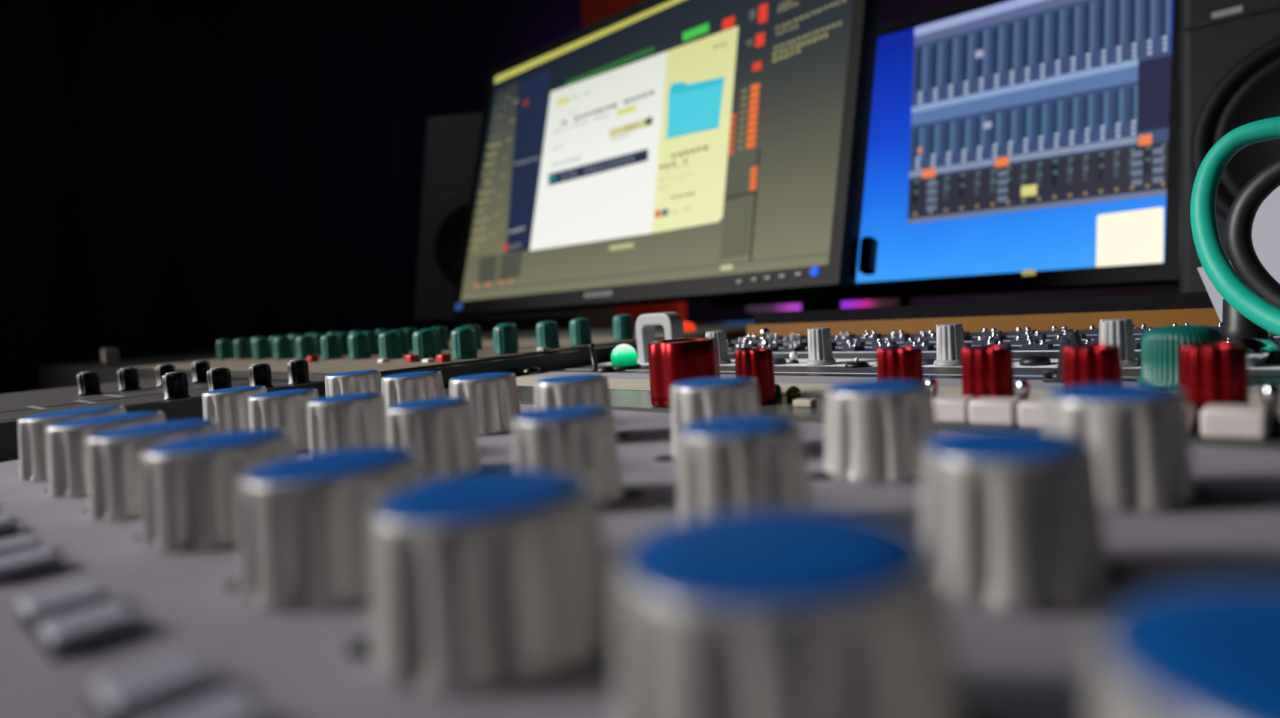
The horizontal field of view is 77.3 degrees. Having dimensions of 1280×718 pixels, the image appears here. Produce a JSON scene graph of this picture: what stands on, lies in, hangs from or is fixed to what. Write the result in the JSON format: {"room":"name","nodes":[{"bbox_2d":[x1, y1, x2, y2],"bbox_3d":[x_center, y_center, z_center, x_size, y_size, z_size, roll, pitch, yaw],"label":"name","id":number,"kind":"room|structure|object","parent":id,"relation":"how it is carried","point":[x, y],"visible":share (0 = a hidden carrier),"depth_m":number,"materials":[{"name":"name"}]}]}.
{"room":"studio","nodes":[
{"label":"studio","id":0,"kind":"room"},
{"bbox_2d":[440,0,448,115],"bbox_3d":[-1.940,-0.450,1.951,0.100,2.600,3.350,0,0,44],"label":"wall","id":1,"kind":"structure","parent":0,"point":[444,4],"depth_m":3.12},
{"bbox_2d":[449,0,1178,321],"bbox_3d":[0.843,-0.450,1.683,4.500,2.600,0.100,0,0,44],"label":"wall","id":2,"kind":"structure","parent":0,"point":[484,35],"depth_m":2.80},
{"bbox_3d":[-0.347,0.900,0.434,4.500,0.100,3.550,0,0,44],"label":"floor","id":3,"kind":"structure","parent":0,"visible":0},
{"bbox_2d":[581,0,685,324],"bbox_3d":[-0.027,-0.105,1.855,0.404,1.910,0.300,0,0,44],"label":"acoustic panel","id":4,"kind":"object","parent":3,"relation":"on","point":[593,11],"visible":0.02,"depth_m":1.87,"materials":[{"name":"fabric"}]},
{"bbox_3d":[0.043,0.462,0.553,1.900,0.775,1.150,0,0,44],"label":"desk","id":5,"kind":"object","parent":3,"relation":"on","visible":0},
{"bbox_2d":[0,359,324,418],"bbox_3d":[-0.301,0.038,0.334,0.224,0.075,0.268,0,0,44],"label":"mixer","id":6,"kind":"object","parent":5,"relation":"on","point":[168,384],"visible":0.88,"depth_m":0.36,"materials":[{"name":"black"}]},
{"bbox_2d":[0,329,745,462],"bbox_3d":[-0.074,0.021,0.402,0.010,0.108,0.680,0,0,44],"label":"mixer","id":7,"kind":"object","parent":5,"relation":"on","point":[189,408],"visible":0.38,"depth_m":0.38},
{"bbox_2d":[39,314,753,389],"bbox_3d":[-0.233,0.020,0.739,0.684,0.109,0.410,0,0,44],"label":"mixer","id":8,"kind":"object","parent":5,"relation":"on","point":[384,350],"visible":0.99,"depth_m":0.51,"materials":[{"name":"black metal"}]},
{"bbox_2d":[683,321,695,330],"bbox_3d":[0.032,-0.024,0.576,0.015,0.007,0.015,0,6,44],"label":"lamp","id":9,"kind":"object","parent":8,"relation":"on","point":[688,326],"depth_m":0.57,"materials":[{"name":"orange plastic"}]},
{"bbox_2d":[0,370,1279,717],"bbox_3d":[0.029,0.040,0.032,0.601,0.071,0.266,0,0,44],"label":"mixing console","id":10,"kind":"object","parent":5,"relation":"on","point":[376,546],"visible":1,"depth_m":0.09,"materials":[{"name":"silver metal"}]},
{"bbox_2d":[444,312,1279,450],"bbox_3d":[0.166,0.026,0.190,0.621,0.099,0.141,0,0,44],"label":"control panel","id":11,"kind":"object","parent":5,"relation":"on","point":[1232,390],"visible":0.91,"depth_m":0.21,"materials":[{"name":"black metal"}]},
{"bbox_2d":[589,343,597,371],"bbox_3d":[-0.022,-0.001,0.388,0.006,0.014,0.006,-9,0,43],"label":"toggle switch","id":12,"kind":"object","parent":11,"relation":"attached to","point":[591,346],"depth_m":0.39,"materials":[{"name":"silver metal"}]},
{"bbox_2d":[611,344,640,370],"bbox_3d":[-0.007,-0.001,0.390,0.016,0.013,0.016,0,0,44],"label":"lamp","id":13,"kind":"object","parent":11,"relation":"on","point":[623,357],"depth_m":0.38,"materials":[{"name":"green plastic"}]},
{"bbox_2d":[789,351,798,363],"bbox_3d":[0.068,-0.001,0.353,0.004,0.005,0.004,0,6,44],"label":"switch","id":14,"kind":"object","parent":11,"relation":"attached to","point":[793,355],"depth_m":0.35,"materials":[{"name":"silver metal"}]},
{"bbox_2d":[845,357,868,367],"bbox_3d":[0.087,0.001,0.321,0.009,0.004,0.009,0,6,44],"label":"switch","id":15,"kind":"object","parent":11,"relation":"attached to","point":[855,364],"depth_m":0.32,"materials":[{"name":"black plastic"}]},
{"bbox_2d":[925,377,937,396],"bbox_3d":[0.073,0.009,0.199,0.004,0.009,0.004,0,6,44],"label":"toggle switch","id":16,"kind":"object","parent":11,"relation":"attached to","point":[932,381],"depth_m":0.20,"materials":[{"name":"silver metal"}]},
{"bbox_2d":[1015,379,1029,399],"bbox_3d":[0.088,0.009,0.184,0.004,0.009,0.004,0,6,44],"label":"toggle switch","id":17,"kind":"object","parent":11,"relation":"attached to","point":[1022,386],"depth_m":0.18,"materials":[{"name":"silver metal"}]},
{"bbox_2d":[1043,331,1082,382],"bbox_3d":[0.125,-0.001,0.237,0.006,0.016,0.011,0,0,-40],"label":"clip","id":18,"kind":"object","parent":11,"relation":"on","point":[1074,338],"visible":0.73,"depth_m":0.23,"materials":[{"name":"black plastic"}]},
{"bbox_2d":[1190,116,1279,335],"bbox_3d":[0.243,-0.042,0.205,0.065,0.088,0.201,0,0,-26],"label":"cable","id":19,"kind":"object","parent":11,"relation":"on","point":[1212,256],"visible":1,"depth_m":0.29,"materials":[{"name":"teal plastic"}]},
{"bbox_2d":[1235,339,1279,365],"bbox_3d":[0.188,-0.002,0.244,0.027,0.009,0.011,0,0,-40],"label":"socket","id":20,"kind":"object","parent":11,"relation":"attached to","point":[1261,352],"depth_m":0.24,"materials":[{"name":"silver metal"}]},
{"bbox_2d":[1261,383,1279,433],"bbox_3d":[0.121,0.009,0.153,0.004,0.009,0.004,0,6,44],"label":"toggle switch","id":21,"kind":"object","parent":11,"relation":"attached to","point":[1270,392],"depth_m":0.15,"materials":[{"name":"silver metal"}]},
{"bbox_2d":[637,322,1279,358],"bbox_3d":[0.257,0.029,0.278,0.612,0.092,0.108,0,0,44],"label":"switch panel","id":22,"kind":"object","parent":5,"relation":"on","point":[1027,342],"visible":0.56,"depth_m":0.38,"materials":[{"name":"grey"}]},
{"bbox_2d":[727,341,734,347],"bbox_3d":[0.048,-0.009,0.456,0.010,0.004,0.006,0,6,44],"label":"switch","id":23,"kind":"object","parent":22,"relation":"attached to","point":[729,344],"depth_m":0.45,"materials":[{"name":"silver metal"}]},
{"bbox_2d":[731,344,751,351],"bbox_3d":[0.053,-0.006,0.420,0.006,0.004,0.010,0,6,44],"label":"switch","id":24,"kind":"object","parent":22,"relation":"attached to","point":[744,346],"depth_m":0.42,"materials":[{"name":"silver metal"}]},
{"bbox_2d":[734,337,752,343],"bbox_3d":[0.062,-0.011,0.476,0.006,0.004,0.010,0,6,44],"label":"switch","id":25,"kind":"object","parent":22,"relation":"attached to","point":[741,340],"depth_m":0.47,"materials":[{"name":"silver"}]},
{"bbox_2d":[737,341,758,346],"bbox_3d":[0.060,-0.009,0.445,0.010,0.004,0.006,0,6,44],"label":"switch","id":26,"kind":"object","parent":22,"relation":"attached to","point":[750,343],"depth_m":0.44,"materials":[{"name":"silver metal"}]},
{"bbox_2d":[743,334,760,339],"bbox_3d":[0.070,-0.014,0.503,0.010,0.004,0.006,0,6,44],"label":"switch","id":27,"kind":"object","parent":22,"relation":"attached to","point":[754,337],"depth_m":0.50,"materials":[{"name":"silver metal"}]},
{"bbox_2d":[760,327,769,346],"bbox_3d":[0.066,-0.011,0.423,0.006,0.011,0.006,0,6,44],"label":"toggle switch","id":28,"kind":"object","parent":22,"relation":"attached to","point":[764,332],"depth_m":0.42,"materials":[{"name":"silver metal"}]},
{"bbox_2d":[756,337,775,343],"bbox_3d":[0.073,-0.011,0.465,0.010,0.004,0.006,0,6,44],"label":"switch","id":29,"kind":"object","parent":22,"relation":"attached to","point":[769,338],"depth_m":0.46,"materials":[{"name":"silver metal"}]},
{"bbox_2d":[758,344,778,350],"bbox_3d":[0.065,-0.006,0.409,0.010,0.004,0.006,0,6,44],"label":"switch","id":30,"kind":"object","parent":22,"relation":"attached to","point":[775,348],"depth_m":0.41,"materials":[{"name":"silver metal"}]},
{"bbox_2d":[768,334,782,339],"bbox_3d":[0.082,-0.014,0.492,0.010,0.004,0.006,0,6,44],"label":"switch","id":31,"kind":"object","parent":22,"relation":"attached to","point":[776,336],"depth_m":0.49,"materials":[{"name":"silver metal"}]},
{"bbox_2d":[768,340,782,346],"bbox_3d":[0.072,-0.009,0.434,0.010,0.004,0.006,0,6,44],"label":"switch","id":32,"kind":"object","parent":22,"relation":"attached to","point":[775,343],"depth_m":0.43,"materials":[{"name":"silver metal"}]},
{"bbox_2d":[780,336,798,342],"bbox_3d":[0.085,-0.011,0.454,0.010,0.004,0.006,0,6,44],"label":"switch","id":33,"kind":"object","parent":22,"relation":"attached to","point":[786,340],"depth_m":0.45,"materials":[{"name":"silver metal"}]},
{"bbox_2d":[784,343,804,350],"bbox_3d":[0.077,-0.006,0.398,0.006,0.004,0.010,0,6,44],"label":"switch","id":34,"kind":"object","parent":22,"relation":"attached to","point":[792,348],"depth_m":0.40,"materials":[{"name":"silver metal"}]},
{"bbox_2d":[787,333,805,338],"bbox_3d":[0.094,-0.014,0.481,0.010,0.004,0.006,0,6,44],"label":"switch","id":35,"kind":"object","parent":22,"relation":"attached to","point":[798,336],"depth_m":0.48,"materials":[{"name":"silver metal"}]},
{"bbox_2d":[788,339,807,346],"bbox_3d":[0.084,-0.009,0.423,0.006,0.004,0.010,0,6,44],"label":"switch","id":36,"kind":"object","parent":22,"relation":"attached to","point":[799,341],"depth_m":0.42,"materials":[{"name":"silver metal"}]},
{"bbox_2d":[831,335,851,341],"bbox_3d":[0.108,-0.011,0.431,0.010,0.004,0.006,0,6,44],"label":"switch","id":37,"kind":"object","parent":22,"relation":"attached to","point":[837,339],"depth_m":0.43,"materials":[{"name":"silver metal"}]},
{"bbox_2d":[834,332,854,337],"bbox_3d":[0.117,-0.014,0.458,0.010,0.004,0.006,0,6,44],"label":"switch","id":38,"kind":"object","parent":22,"relation":"attached to","point":[841,334],"depth_m":0.46,"materials":[{"name":"silver metal"}]},
{"bbox_2d":[842,342,864,350],"bbox_3d":[0.100,-0.006,0.376,0.006,0.004,0.010,0,6,44],"label":"switch","id":39,"kind":"object","parent":22,"relation":"attached to","point":[854,346],"depth_m":0.37,"materials":[{"name":"silver metal"}]},
{"bbox_2d":[842,338,865,345],"bbox_3d":[0.107,-0.009,0.401,0.010,0.004,0.006,0,6,44],"label":"switch","id":40,"kind":"object","parent":22,"relation":"attached to","point":[849,340],"depth_m":0.40,"materials":[{"name":"silver metal"}]},
{"bbox_2d":[858,335,879,341],"bbox_3d":[0.120,-0.011,0.420,0.010,0.004,0.006,0,6,44],"label":"switch","id":41,"kind":"object","parent":22,"relation":"attached to","point":[872,338],"depth_m":0.42,"materials":[{"name":"silver metal"}]},
{"bbox_2d":[860,331,881,337],"bbox_3d":[0.129,-0.014,0.447,0.010,0.004,0.006,0,6,44],"label":"switch","id":42,"kind":"object","parent":22,"relation":"attached to","point":[867,332],"depth_m":0.45,"materials":[{"name":"silver metal"}]},
{"bbox_2d":[872,338,895,345],"bbox_3d":[0.119,-0.009,0.389,0.010,0.004,0.006,0,6,44],"label":"switch","id":43,"kind":"object","parent":22,"relation":"attached to","point":[875,343],"depth_m":0.39,"materials":[{"name":"silver metal"}]},
{"bbox_2d":[873,342,898,349],"bbox_3d":[0.112,-0.006,0.365,0.010,0.004,0.006,0,6,44],"label":"switch","id":44,"kind":"object","parent":22,"relation":"attached to","point":[880,345],"depth_m":0.36,"materials":[{"name":"silver metal"}]},
{"bbox_2d":[887,330,909,336],"bbox_3d":[0.141,-0.014,0.436,0.010,0.004,0.006,0,6,44],"label":"switch","id":45,"kind":"object","parent":22,"relation":"attached to","point":[902,331],"depth_m":0.43,"materials":[{"name":"silver metal"}]},
{"bbox_2d":[889,334,909,340],"bbox_3d":[0.132,-0.011,0.409,0.010,0.004,0.006,0,6,44],"label":"switch","id":46,"kind":"object","parent":22,"relation":"attached to","point":[893,338],"depth_m":0.41,"materials":[{"name":"silver metal"}]},
{"bbox_2d":[903,337,928,344],"bbox_3d":[0.130,-0.009,0.378,0.010,0.004,0.006,0,6,44],"label":"switch","id":47,"kind":"object","parent":22,"relation":"attached to","point":[920,339],"depth_m":0.38,"materials":[{"name":"silver metal"}]},
{"bbox_2d":[909,341,933,349],"bbox_3d":[0.124,-0.006,0.353,0.010,0.004,0.006,0,6,44],"label":"switch","id":48,"kind":"object","parent":22,"relation":"attached to","point":[925,346],"depth_m":0.35,"materials":[{"name":"silver metal"}]},
{"bbox_2d":[916,330,935,336],"bbox_3d":[0.152,-0.014,0.425,0.010,0.004,0.006,0,6,44],"label":"switch","id":49,"kind":"object","parent":22,"relation":"attached to","point":[930,332],"depth_m":0.42,"materials":[{"name":"silver metal"}]},
{"bbox_2d":[917,333,935,340],"bbox_3d":[0.144,-0.011,0.398,0.010,0.004,0.006,0,6,44],"label":"switch","id":50,"kind":"object","parent":22,"relation":"attached to","point":[931,338],"depth_m":0.40,"materials":[{"name":"silver metal"}]},
{"bbox_2d":[963,332,971,339],"bbox_3d":[0.155,-0.011,0.387,0.006,0.004,0.010,0,6,44],"label":"switch","id":51,"kind":"object","parent":22,"relation":"attached to","point":[966,337],"depth_m":0.39,"materials":[{"name":"black metal"}]},
{"bbox_2d":[972,336,999,344],"bbox_3d":[0.154,-0.009,0.356,0.010,0.004,0.006,0,6,44],"label":"switch","id":52,"kind":"object","parent":22,"relation":"attached to","point":[980,340],"depth_m":0.35,"materials":[{"name":"silver metal"}]},
{"bbox_2d":[977,328,1001,335],"bbox_3d":[0.176,-0.014,0.403,0.010,0.004,0.006,0,6,44],"label":"switch","id":53,"kind":"object","parent":22,"relation":"attached to","point":[982,333],"depth_m":0.40,"materials":[{"name":"silver metal"}]},
{"bbox_2d":[985,331,1006,339],"bbox_3d":[0.167,-0.011,0.376,0.006,0.004,0.010,0,6,44],"label":"switch","id":54,"kind":"object","parent":22,"relation":"attached to","point":[996,335],"depth_m":0.37,"materials":[{"name":"silver metal"}]},
{"bbox_2d":[981,340,1010,345],"bbox_3d":[0.147,-0.006,0.331,0.010,0.004,0.006,0,6,44],"label":"switch","id":55,"kind":"object","parent":22,"relation":"attached to","point":[1001,342],"depth_m":0.33,"materials":[{"name":"silver metal"}]},
{"bbox_2d":[1011,327,1035,334],"bbox_3d":[0.188,-0.014,0.391,0.010,0.004,0.006,0,6,44],"label":"switch","id":56,"kind":"object","parent":22,"relation":"attached to","point":[1018,331],"depth_m":0.39,"materials":[{"name":"silver metal"}]},
{"bbox_2d":[1010,335,1038,343],"bbox_3d":[0.166,-0.009,0.345,0.010,0.004,0.006,0,6,44],"label":"switch","id":57,"kind":"object","parent":22,"relation":"attached to","point":[1019,340],"depth_m":0.34,"materials":[{"name":"silver metal"}]},
{"bbox_2d":[1020,331,1046,338],"bbox_3d":[0.179,-0.011,0.364,0.010,0.004,0.006,0,6,44],"label":"switch","id":58,"kind":"object","parent":22,"relation":"attached to","point":[1041,336],"depth_m":0.36,"materials":[{"name":"silver metal"}]},
{"bbox_2d":[1022,339,1052,348],"bbox_3d":[0.159,-0.006,0.320,0.010,0.004,0.006,0,6,44],"label":"switch","id":59,"kind":"object","parent":22,"relation":"attached to","point":[1030,345],"depth_m":0.32,"materials":[{"name":"silver metal"}]},
{"bbox_2d":[1050,335,1062,343],"bbox_3d":[0.177,-0.009,0.334,0.010,0.004,0.006,0,6,44],"label":"switch","id":60,"kind":"object","parent":22,"relation":"attached to","point":[1055,340],"depth_m":0.33,"materials":[{"name":"silver metal"}]},
{"bbox_2d":[1047,326,1072,333],"bbox_3d":[0.199,-0.014,0.380,0.010,0.004,0.006,0,6,44],"label":"switch","id":61,"kind":"object","parent":22,"relation":"attached to","point":[1054,330],"depth_m":0.38,"materials":[{"name":"silver metal"}]},
{"bbox_2d":[1058,330,1085,337],"bbox_3d":[0.191,-0.011,0.353,0.010,0.004,0.006,0,6,44],"label":"switch","id":62,"kind":"object","parent":22,"relation":"attached to","point":[1083,335],"depth_m":0.35,"materials":[{"name":"silver metal"}]},
{"bbox_2d":[1083,339,1098,343],"bbox_3d":[0.171,-0.006,0.309,0.010,0.004,0.006,0,6,44],"label":"switch","id":63,"kind":"object","parent":22,"relation":"attached to","point":[1088,341],"depth_m":0.31,"materials":[{"name":"silver metal"}]},
{"bbox_2d":[1084,325,1098,332],"bbox_3d":[0.211,-0.014,0.369,0.010,0.004,0.006,0,6,44],"label":"switch","id":64,"kind":"object","parent":22,"relation":"attached to","point":[1092,329],"depth_m":0.37,"materials":[{"name":"silver metal"}]},
{"bbox_2d":[1134,338,1140,348],"bbox_3d":[0.182,-0.006,0.298,0.006,0.004,0.010,0,6,44],"label":"switch","id":65,"kind":"object","parent":22,"relation":"attached to","point":[1137,344],"depth_m":0.29,"materials":[{"name":"black"}]},
{"bbox_2d":[1133,324,1152,332],"bbox_3d":[0.223,-0.014,0.358,0.010,0.004,0.006,0,6,44],"label":"switch","id":66,"kind":"object","parent":22,"relation":"attached to","point":[1143,328],"depth_m":0.36,"materials":[{"name":"silver metal"}]},
{"bbox_2d":[1212,322,1221,329],"bbox_3d":[0.246,-0.014,0.336,0.010,0.004,0.006,0,6,44],"label":"switch","id":67,"kind":"object","parent":22,"relation":"attached to","point":[1218,326],"depth_m":0.34,"materials":[{"name":"silver metal"}]},
{"bbox_2d":[1220,289,1268,341],"bbox_3d":[0.210,-0.014,0.278,0.014,0.020,0.014,0,0,3],"label":"plug","id":68,"kind":"object","parent":22,"relation":"on","point":[1235,327],"visible":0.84,"depth_m":0.27,"materials":[{"name":"black plastic"}]},
{"bbox_2d":[1224,159,1279,307],"bbox_3d":[0.327,-0.049,0.261,0.222,0.072,0.018,0,0,42],"label":"cable","id":69,"kind":"object","parent":22,"relation":"on","point":[1243,258],"visible":0.94,"depth_m":0.33,"materials":[{"name":"black plastic"}]},
{"bbox_2d":[1268,334,1273,340],"bbox_3d":[0.224,-0.009,0.289,0.006,0.004,0.010,0,6,44],"label":"switch","id":70,"kind":"object","parent":22,"relation":"attached to","point":[1271,336],"depth_m":0.29,"materials":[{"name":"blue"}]},
{"bbox_2d":[746,292,1219,336],"bbox_3d":[0.214,0.022,0.790,1.780,0.106,0.560,0,0,44],"label":"desk riser","id":71,"kind":"object","parent":5,"relation":"on","point":[1194,308],"visible":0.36,"depth_m":0.42,"materials":[{"name":"brown wood"}]},
{"bbox_2d":[413,113,615,331],"bbox_3d":[-0.212,-0.230,1.456,0.300,0.396,0.265,0,0,15],"label":"speaker","id":72,"kind":"object","parent":71,"relation":"on","point":[452,141],"visible":0.26,"depth_m":1.38},
{"bbox_2d":[801,301,840,310],"bbox_3d":[0.184,-0.166,0.946,0.356,0.269,0.186,0,0,15],"label":"monitor stand","id":73,"kind":"object","parent":71,"relation":"on","point":[832,305],"visible":0.02,"depth_m":0.96,"materials":[{"name":"black plastic"}]},
{"bbox_2d":[452,0,880,316],"bbox_3d":[-0.006,-0.219,0.851,0.563,0.331,0.098,0,0,45],"label":"computer monitor","id":74,"kind":"object","parent":73,"relation":"attached to","point":[650,151],"visible":1,"depth_m":0.78,"materials":[{"name":"black"}]},
{"bbox_2d":[455,303,462,309],"bbox_3d":[-0.228,-0.066,1.006,0.014,0.009,0.002,0,-10,45],"label":"light","id":75,"kind":"object","parent":74,"relation":"attached to","point":[458,306],"depth_m":1.00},
{"bbox_2d":[810,266,818,276],"bbox_3d":[0.140,-0.070,0.641,0.008,0.008,0.002,0,-10,45],"label":"light","id":76,"kind":"object","parent":74,"relation":"attached to","point":[814,270],"depth_m":0.64,"materials":[{"name":"blue plastic"}]},
{"bbox_2d":[711,0,1178,306],"bbox_3d":[0.276,-0.201,0.792,0.446,0.286,0.087,0,0,42],"label":"computer monitor","id":77,"kind":"object","parent":73,"relation":"attached to","point":[1014,146],"visible":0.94,"depth_m":0.71,"materials":[{"name":"black"}]},
{"bbox_2d":[1022,269,1035,275],"bbox_3d":[0.333,-0.074,0.685,0.011,0.005,0.002,0,-10,42],"label":"light","id":78,"kind":"object","parent":77,"relation":"attached to","point":[1024,272],"depth_m":0.68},
{"bbox_2d":[745,298,910,318],"bbox_3d":[0.239,-0.059,1.065,0.245,0.056,0.024,0,0,44],"label":"light bar","id":79,"kind":"object","parent":71,"relation":"on","point":[750,310],"visible":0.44,"depth_m":1.02,"materials":[{"name":"purple plastic"}]},
{"bbox_2d":[1179,0,1279,292],"bbox_3d":[0.565,-0.232,0.572,0.270,0.400,0.232,0,0,44],"label":"speaker","id":80,"kind":"object","parent":71,"relation":"on","point":[1229,50],"visible":0.62,"depth_m":0.57},
{"bbox_2d":[1197,261,1229,321],"bbox_3d":[0.267,0.015,0.348,0.041,0.119,0.001,0,0,44],"label":"paper sheet","id":81,"kind":"object","parent":5,"relation":"on","point":[1216,298],"visible":0.09,"depth_m":0.36,"materials":[{"name":"white paper"}]},
{"bbox_2d":[1252,186,1279,261],"bbox_3d":[0.285,-0.002,0.335,0.060,0.152,0.001,0,0,44],"label":"paper sheet","id":82,"kind":"object","parent":5,"relation":"on","point":[1266,224],"visible":0.12,"depth_m":0.35,"materials":[{"name":"white paper"}]},
{"bbox_2d":[1261,259,1279,283],"bbox_3d":[0.283,0.013,0.335,0.062,0.123,0.001,0,0,44],"label":"paper sheet","id":83,"kind":"object","parent":5,"relation":"on","point":[1273,267],"visible":0.04,"depth_m":0.34,"materials":[{"name":"white paper"}]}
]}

